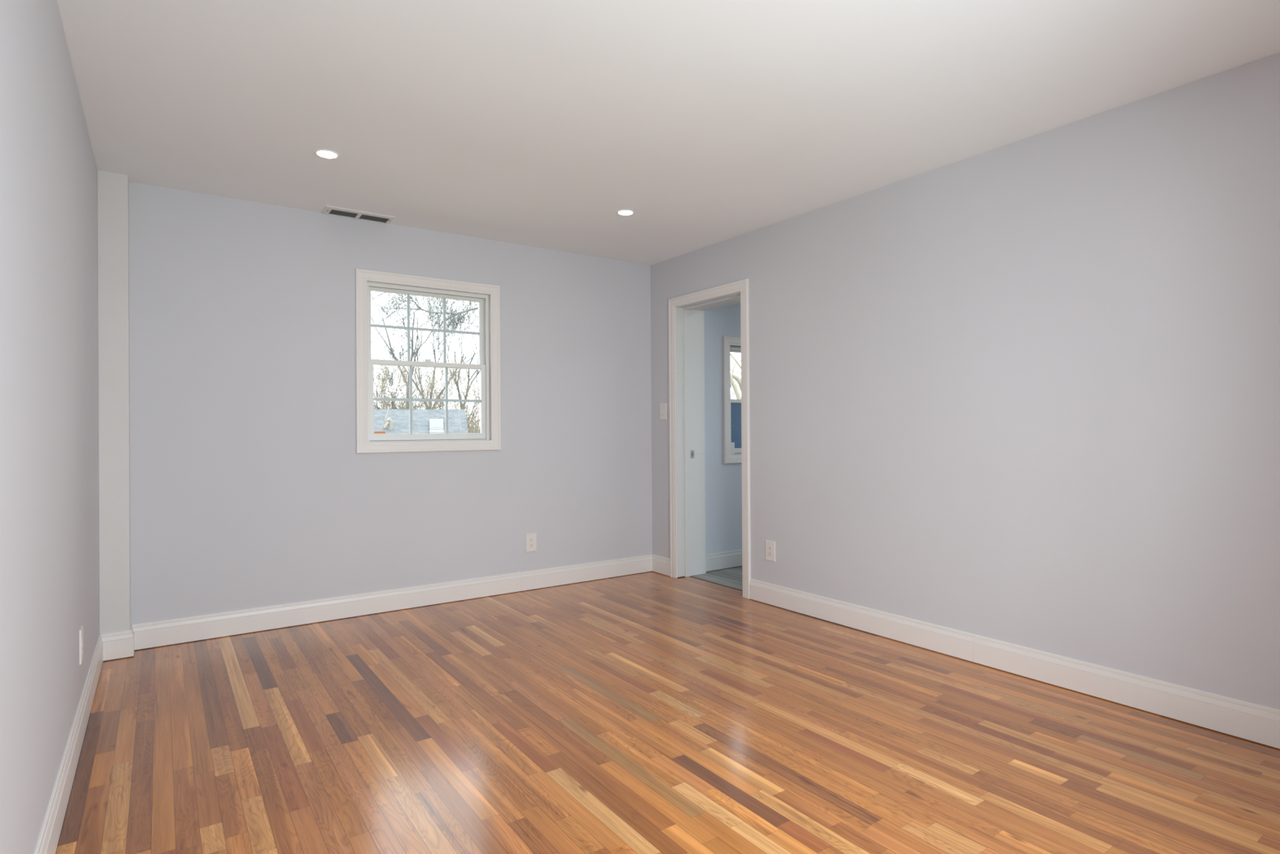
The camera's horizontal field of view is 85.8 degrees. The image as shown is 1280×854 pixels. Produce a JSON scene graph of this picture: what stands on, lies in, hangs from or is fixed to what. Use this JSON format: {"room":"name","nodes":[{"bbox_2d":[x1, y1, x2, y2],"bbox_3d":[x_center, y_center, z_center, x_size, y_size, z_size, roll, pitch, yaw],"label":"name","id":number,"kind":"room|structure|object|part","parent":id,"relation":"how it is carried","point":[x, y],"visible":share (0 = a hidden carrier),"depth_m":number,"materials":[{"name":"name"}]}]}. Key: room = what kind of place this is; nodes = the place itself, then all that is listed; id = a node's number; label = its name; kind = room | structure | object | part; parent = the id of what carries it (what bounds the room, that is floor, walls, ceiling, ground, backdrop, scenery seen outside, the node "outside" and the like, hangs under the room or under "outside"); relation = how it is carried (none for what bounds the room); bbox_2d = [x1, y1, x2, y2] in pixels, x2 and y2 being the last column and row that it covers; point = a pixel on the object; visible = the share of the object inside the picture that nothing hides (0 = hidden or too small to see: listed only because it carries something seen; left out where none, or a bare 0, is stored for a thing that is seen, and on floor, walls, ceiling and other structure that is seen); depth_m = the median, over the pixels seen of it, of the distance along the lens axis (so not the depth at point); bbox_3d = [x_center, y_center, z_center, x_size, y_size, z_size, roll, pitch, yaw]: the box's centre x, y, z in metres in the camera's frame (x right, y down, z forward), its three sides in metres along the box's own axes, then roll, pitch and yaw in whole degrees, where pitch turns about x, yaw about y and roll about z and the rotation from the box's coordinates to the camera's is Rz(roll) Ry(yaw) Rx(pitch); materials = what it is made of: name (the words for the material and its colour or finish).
{"room":"empty bedroom","nodes":[
{"label":"empty bedroom","id":0,"kind":"room"},
{"bbox_2d":[0,0,99,853],"bbox_3d":[-1.454,-0.070,1.508,0.160,2.540,4.780,0,0,-35],"label":"wall","id":1,"kind":"structure","parent":0,"point":[50,582],"depth_m":1.77,"materials":[{"name":"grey paint"}]},
{"bbox_2d":[33,634,102,853],"bbox_3d":[-1.387,1.080,1.573,0.015,0.131,4.502,0,0,-35],"label":"baseboard","id":2,"kind":"structure","parent":1,"relation":"attached to","point":[50,833],"depth_m":2.16,"materials":[{"name":"white wood"}]},
{"bbox_2d":[79,625,83,664],"bbox_3d":[-2.119,0.825,2.611,0.009,0.129,0.083,0,0,-35],"label":"wall outlet","id":3,"kind":"object","parent":1,"relation":"attached to","point":[81,630],"visible":1,"depth_m":2.58,"materials":[{"name":"white plastic"}]},
{"bbox_2d":[81,634,83,652],"bbox_3d":[-2.119,0.825,2.611,0.009,0.066,0.032,0,0,-35],"label":"receptacle","id":4,"kind":"object","parent":3,"relation":"attached to","point":[82,634],"depth_m":2.61,"materials":[{"name":"grey plastic"}]},
{"bbox_2d":[128,182,652,646],"bbox_3d":[-1.443,-0.063,4.527,3.631,2.540,0.160,0,0,-35],"label":"wall","id":5,"kind":"structure","parent":0,"point":[250,486],"depth_m":4.14,"materials":[{"name":"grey paint"}]},
{"bbox_2d":[97,169,130,634],"bbox_3d":[-2.672,-0.057,3.501,0.122,2.440,0.118,0,0,-35],"label":"post","id":6,"kind":"object","parent":5,"relation":"attached to","point":[113,188],"visible":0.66,"depth_m":3.45,"materials":[{"name":"white paint"}]},
{"bbox_2d":[101,554,652,660],"bbox_3d":[-1.286,1.086,4.450,3.471,0.131,0.133,0,0,-35],"label":"baseboard","id":7,"kind":"structure","parent":5,"relation":"attached to","point":[184,629],"depth_m":4.17,"materials":[{"name":"white wood"}]},
{"bbox_2d":[355,268,501,453],"bbox_3d":[-1.395,-0.406,4.546,0.942,1.132,0.168,0,0,-35],"label":"window","id":8,"kind":"structure","parent":5,"relation":"in","point":[487,295],"depth_m":4.51,"materials":[{"name":"white wood"}]},
{"bbox_2d":[371,294,478,362],"bbox_3d":[-1.416,-0.646,4.574,0.725,0.444,0.007,0,0,-35],"label":"grille","id":9,"kind":"object","parent":8,"relation":"attached to","point":[443,296],"depth_m":4.62,"materials":[{"name":"white"}]},
{"bbox_3d":[-1.412,-0.642,4.567,0.773,0.490,0.028,0,0,-35],"label":"sash","id":10,"kind":"part","parent":8,"relation":"part of","materials":[{"name":"white plastic"}]},
{"bbox_3d":[-1.387,-0.172,4.535,0.773,0.510,0.028,0,0,-35],"label":"sash","id":11,"kind":"part","parent":8,"relation":"part of","materials":[{"name":"white plastic"}]},
{"bbox_2d":[373,365,480,433],"bbox_3d":[-1.391,-0.177,4.541,0.717,0.446,0.007,0,0,-35],"label":"grille","id":12,"kind":"object","parent":8,"relation":"attached to","point":[411,399],"depth_m":4.59,"materials":[{"name":"white"}]},
{"bbox_2d":[525,533,536,551],"bbox_3d":[-0.772,0.820,4.888,0.083,0.129,0.009,0,0,-35],"label":"wall outlet","id":13,"kind":"object","parent":5,"relation":"attached to","point":[531,538],"visible":1,"depth_m":4.88,"materials":[{"name":"white plastic"}]},
{"bbox_2d":[528,537,533,546],"bbox_3d":[-0.772,0.820,4.888,0.032,0.066,0.009,0,0,-35],"label":"receptacle","id":14,"kind":"object","parent":13,"relation":"attached to","point":[531,540],"depth_m":4.88,"materials":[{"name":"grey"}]},
{"bbox_2d":[55,571,1279,853],"bbox_3d":[0.045,1.143,2.643,3.588,0.001,4.620,0,0,-35],"label":"floor","id":15,"kind":"structure","parent":0,"point":[648,712],"depth_m":2.46,"materials":[{"name":"brown wood"}]},
{"bbox_2d":[690,576,742,591],"bbox_3d":[0.583,1.151,5.002,0.011,0.014,0.725,0,0,-35],"label":"joint","id":16,"kind":"object","parent":15,"relation":"on","point":[691,576],"visible":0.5,"depth_m":5.01,"materials":[{"name":"brown"}]},
{"bbox_2d":[57,0,1279,265],"bbox_3d":[0.024,-1.337,2.645,3.896,0.080,4.940,0,0,-35],"label":"ceiling","id":17,"kind":"structure","parent":0,"point":[526,122],"depth_m":2.67,"materials":[{"name":"white paint"}]},
{"bbox_2d":[314,149,339,159],"bbox_3d":[-1.474,-1.283,3.244,0.111,0.007,0.111,0,0,-35],"label":"recessed light","id":18,"kind":"object","parent":17,"relation":"in","point":[325,153],"visible":1,"depth_m":3.23,"materials":[{"name":"white paint"}]},
{"bbox_2d":[320,205,395,223],"bbox_3d":[-1.700,-1.278,4.159,0.391,0.008,0.160,0,0,-35],"label":"ceiling vent","id":19,"kind":"object","parent":17,"relation":"in","point":[328,210],"visible":1,"depth_m":4.15,"materials":[{"name":"white metal"}]},
{"bbox_2d":[616,209,634,215],"bbox_3d":[-0.087,-1.290,4.148,0.111,0.007,0.111,0,0,-35],"label":"recessed light","id":20,"kind":"object","parent":17,"relation":"in","point":[622,212],"visible":1,"depth_m":4.14,"materials":[{"name":"white paint"}]},
{"bbox_2d":[690,565,742,590],"bbox_3d":[2.034,1.152,4.925,2.281,0.028,2.650,0,0,-35],"label":"floor","id":21,"kind":"structure","parent":0,"point":[731,576],"depth_m":5.27,"materials":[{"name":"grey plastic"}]},
{"bbox_2d":[704,302,742,571],"bbox_3d":[1.333,-0.077,6.137,2.235,2.540,0.160,0,0,-35],"label":"wall","id":22,"kind":"structure","parent":0,"point":[723,482],"depth_m":5.55,"materials":[{"name":"blue paint"}]},
{"bbox_2d":[706,549,742,571],"bbox_3d":[1.308,1.073,6.005,2.035,0.131,0.015,0,0,-35],"label":"baseboard","id":23,"kind":"structure","parent":22,"relation":"attached to","point":[722,560],"depth_m":5.56,"materials":[{"name":"white wood"}]},
{"bbox_2d":[722,335,742,463],"bbox_3d":[0.978,-0.221,5.873,0.831,1.035,0.168,0,0,-35],"label":"window","id":24,"kind":"structure","parent":22,"relation":"in","point":[731,407],"depth_m":5.61,"materials":[{"name":"white wood"}]},
{"bbox_2d":[730,442,734,454],"bbox_3d":[0.749,0.176,5.648,0.051,0.098,0.023,0,0,-35],"label":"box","id":25,"kind":"object","parent":24,"relation":"on","point":[732,444],"visible":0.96,"depth_m":5.64,"materials":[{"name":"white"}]},
{"bbox_3d":[0.962,-0.425,5.895,0.653,0.448,0.028,0,0,-35],"label":"sash","id":26,"kind":"part","parent":24,"relation":"part of","materials":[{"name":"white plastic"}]},
{"bbox_3d":[0.965,-0.221,5.892,0.696,0.900,0.122,0,0,-35],"label":"frame","id":27,"kind":"part","parent":24,"relation":"part of","materials":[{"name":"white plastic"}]},
{"bbox_3d":[0.986,-0.008,5.863,0.653,0.446,0.028,0,0,-35],"label":"sash","id":28,"kind":"part","parent":24,"relation":"part of","materials":[{"name":"clear glass"}]},
{"bbox_3d":[0.985,-0.013,5.864,0.599,0.384,0.003,0,0,-35],"label":"glass pane","id":29,"kind":"part","parent":24,"relation":"part of","materials":[{"name":"blue glass"}]},
{"bbox_2d":[650,52,1279,710],"bbox_3d":[1.567,-0.085,3.615,0.265,2.540,4.780,0,0,-35],"label":"wall","id":30,"kind":"structure","parent":0,"point":[1025,392],"depth_m":3.05,"materials":[{"name":"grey paint"}]},
{"bbox_2d":[659,403,666,419],"bbox_3d":[0.180,-0.121,5.366,0.012,0.129,0.083,0,0,-35],"label":"light switch","id":31,"kind":"object","parent":30,"relation":"attached to","point":[663,406],"visible":1,"depth_m":5.36,"materials":[{"name":"white plastic"}]},
{"bbox_2d":[668,278,751,599],"bbox_3d":[0.592,0.080,5.013,0.298,2.130,0.864,0,0,-35],"label":"door frame","id":32,"kind":"structure","parent":30,"relation":"in","point":[686,312],"depth_m":5.26,"materials":[{"name":"white wood"}]},
{"bbox_3d":[0.405,0.211,5.318,0.031,0.059,0.002,0,0,-35],"label":"strike plate","id":33,"kind":"part","parent":32,"relation":"part of","materials":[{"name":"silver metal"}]},
{"bbox_2d":[765,539,775,561],"bbox_3d":[0.838,0.795,4.430,0.009,0.129,0.083,0,0,-35],"label":"wall outlet","id":34,"kind":"object","parent":30,"relation":"attached to","point":[770,544],"visible":1,"depth_m":4.42,"materials":[{"name":"white plastic"}]},
{"bbox_2d":[768,545,771,555],"bbox_3d":[0.838,0.795,4.430,0.009,0.066,0.032,0,0,-35],"label":"receptacle","id":35,"kind":"object","parent":34,"relation":"attached to","point":[769,546],"depth_m":4.43,"materials":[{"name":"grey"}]},
{"bbox_2d":[652,554,1279,748],"bbox_3d":[1.414,1.067,3.598,0.015,0.131,4.620,0,0,-35],"label":"baseboard","id":36,"kind":"structure","parent":30,"relation":"attached to","point":[1249,721],"depth_m":3.03,"materials":[{"name":"white wood"}]},
{"label":"outside","id":37,"kind":"structure","parent":0,"visible":0},
{"label":"ground","id":38,"kind":"structure","parent":37,"visible":0},
{"bbox_2d":[379,408,388,440],"bbox_3d":[-8.774,1.924,23.415,0.477,5.056,0.096,0,0,-25],"label":"sapling","id":39,"kind":"object","parent":38,"relation":"on","point":[388,409],"visible":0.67,"depth_m":23.42,"materials":[{"name":"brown plant"}]},
{"bbox_2d":[373,356,452,409],"bbox_3d":[-12.510,0.364,35.395,4.469,8.293,6.764,0,0,-42],"label":"bare tree","id":40,"kind":"object","parent":38,"relation":"on","point":[383,382],"visible":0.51,"depth_m":35.46,"materials":[{"name":"beige plant"}]},
{"bbox_2d":[373,408,467,440],"bbox_3d":[-12.915,1.866,29.503,10.570,5.250,10.800,0,0,-17],"label":"house","id":41,"kind":"structure","parent":38,"relation":"on","point":[397,420],"depth_m":29.41,"materials":[{"name":"grey"}]},
{"bbox_2d":[383,417,393,430],"bbox_3d":[-10.421,-0.103,28.431,0.195,0.551,0.462,-1,0,44],"label":"roof vent","id":42,"kind":"object","parent":41,"relation":"attached to","point":[389,423],"depth_m":28.43,"materials":[{"name":"white"}]},
{"bbox_3d":[-8.632,-0.147,29.209,0.460,0.360,0.670,0,0,-17],"label":"skylight glass","id":43,"kind":"part","parent":41,"relation":"part of","materials":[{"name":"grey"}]},
{"bbox_2d":[370,293,475,408],"bbox_3d":[-14.557,-5.299,46.193,9.688,19.706,12.145,0,0,15],"label":"bare tree","id":44,"kind":"object","parent":38,"relation":"on","point":[420,334],"visible":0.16,"depth_m":44.40,"materials":[{"name":"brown plant"}]},
{"bbox_2d":[371,326,475,408],"bbox_3d":[-14.091,-0.805,39.937,8.973,10.710,6.687,0,0,-35],"label":"bare tree","id":45,"kind":"object","parent":38,"relation":"on","point":[393,353],"visible":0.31,"depth_m":40.03,"materials":[{"name":"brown plant"}]},
{"bbox_2d":[371,291,478,409],"bbox_3d":[-13.386,-4.353,42.965,10.162,17.807,9.910,0,0,11],"label":"bare tree","id":46,"kind":"object","parent":38,"relation":"on","point":[394,302],"visible":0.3,"depth_m":41.99,"materials":[{"name":"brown plant"}]},
{"bbox_2d":[370,292,479,414],"bbox_3d":[-1.524,-1.156,12.509,6.286,11.082,7.933,0,0,31],"label":"bare tree","id":47,"kind":"object","parent":38,"relation":"on","point":[461,312],"visible":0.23,"depth_m":11.41,"materials":[{"name":"grey plant"}]},
{"bbox_2d":[373,295,479,419],"bbox_3d":[-10.470,-3.057,43.544,11.404,15.200,11.177,0,0,27],"label":"bare tree","id":48,"kind":"object","parent":38,"relation":"on","point":[437,301],"visible":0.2,"depth_m":42.80,"materials":[{"name":"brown plant"}]},
{"bbox_2d":[373,385,479,433],"bbox_3d":[-13.083,0.993,46.065,18.171,7.106,22.313,0,0,-25],"label":"undergrowth","id":49,"kind":"object","parent":38,"relation":"on","point":[474,420],"visible":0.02,"depth_m":41.66,"materials":[{"name":"beige plant"}]},
{"bbox_2d":[386,346,479,433],"bbox_3d":[-10.497,0.092,37.487,6.543,8.821,5.534,0,0,-35],"label":"bare tree","id":50,"kind":"object","parent":38,"relation":"on","point":[450,383],"visible":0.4,"depth_m":36.91,"materials":[{"name":"beige plant"}]},
{"bbox_2d":[425,418,479,433],"bbox_3d":[-6.842,2.029,28.951,6.571,4.860,9.758,0,0,-9],"label":"thicket","id":51,"kind":"object","parent":38,"relation":"on","point":[479,419],"visible":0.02,"depth_m":27.58,"materials":[{"name":"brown plant"}]},
{"bbox_2d":[729,352,741,399],"bbox_3d":[2.306,-0.150,14.145,4.262,9.021,2.526,0,0,-35],"label":"bare tree","id":52,"kind":"object","parent":38,"relation":"on","point":[735,377],"visible":0.09,"depth_m":12.76,"materials":[{"name":"beige plant"}]}
]}

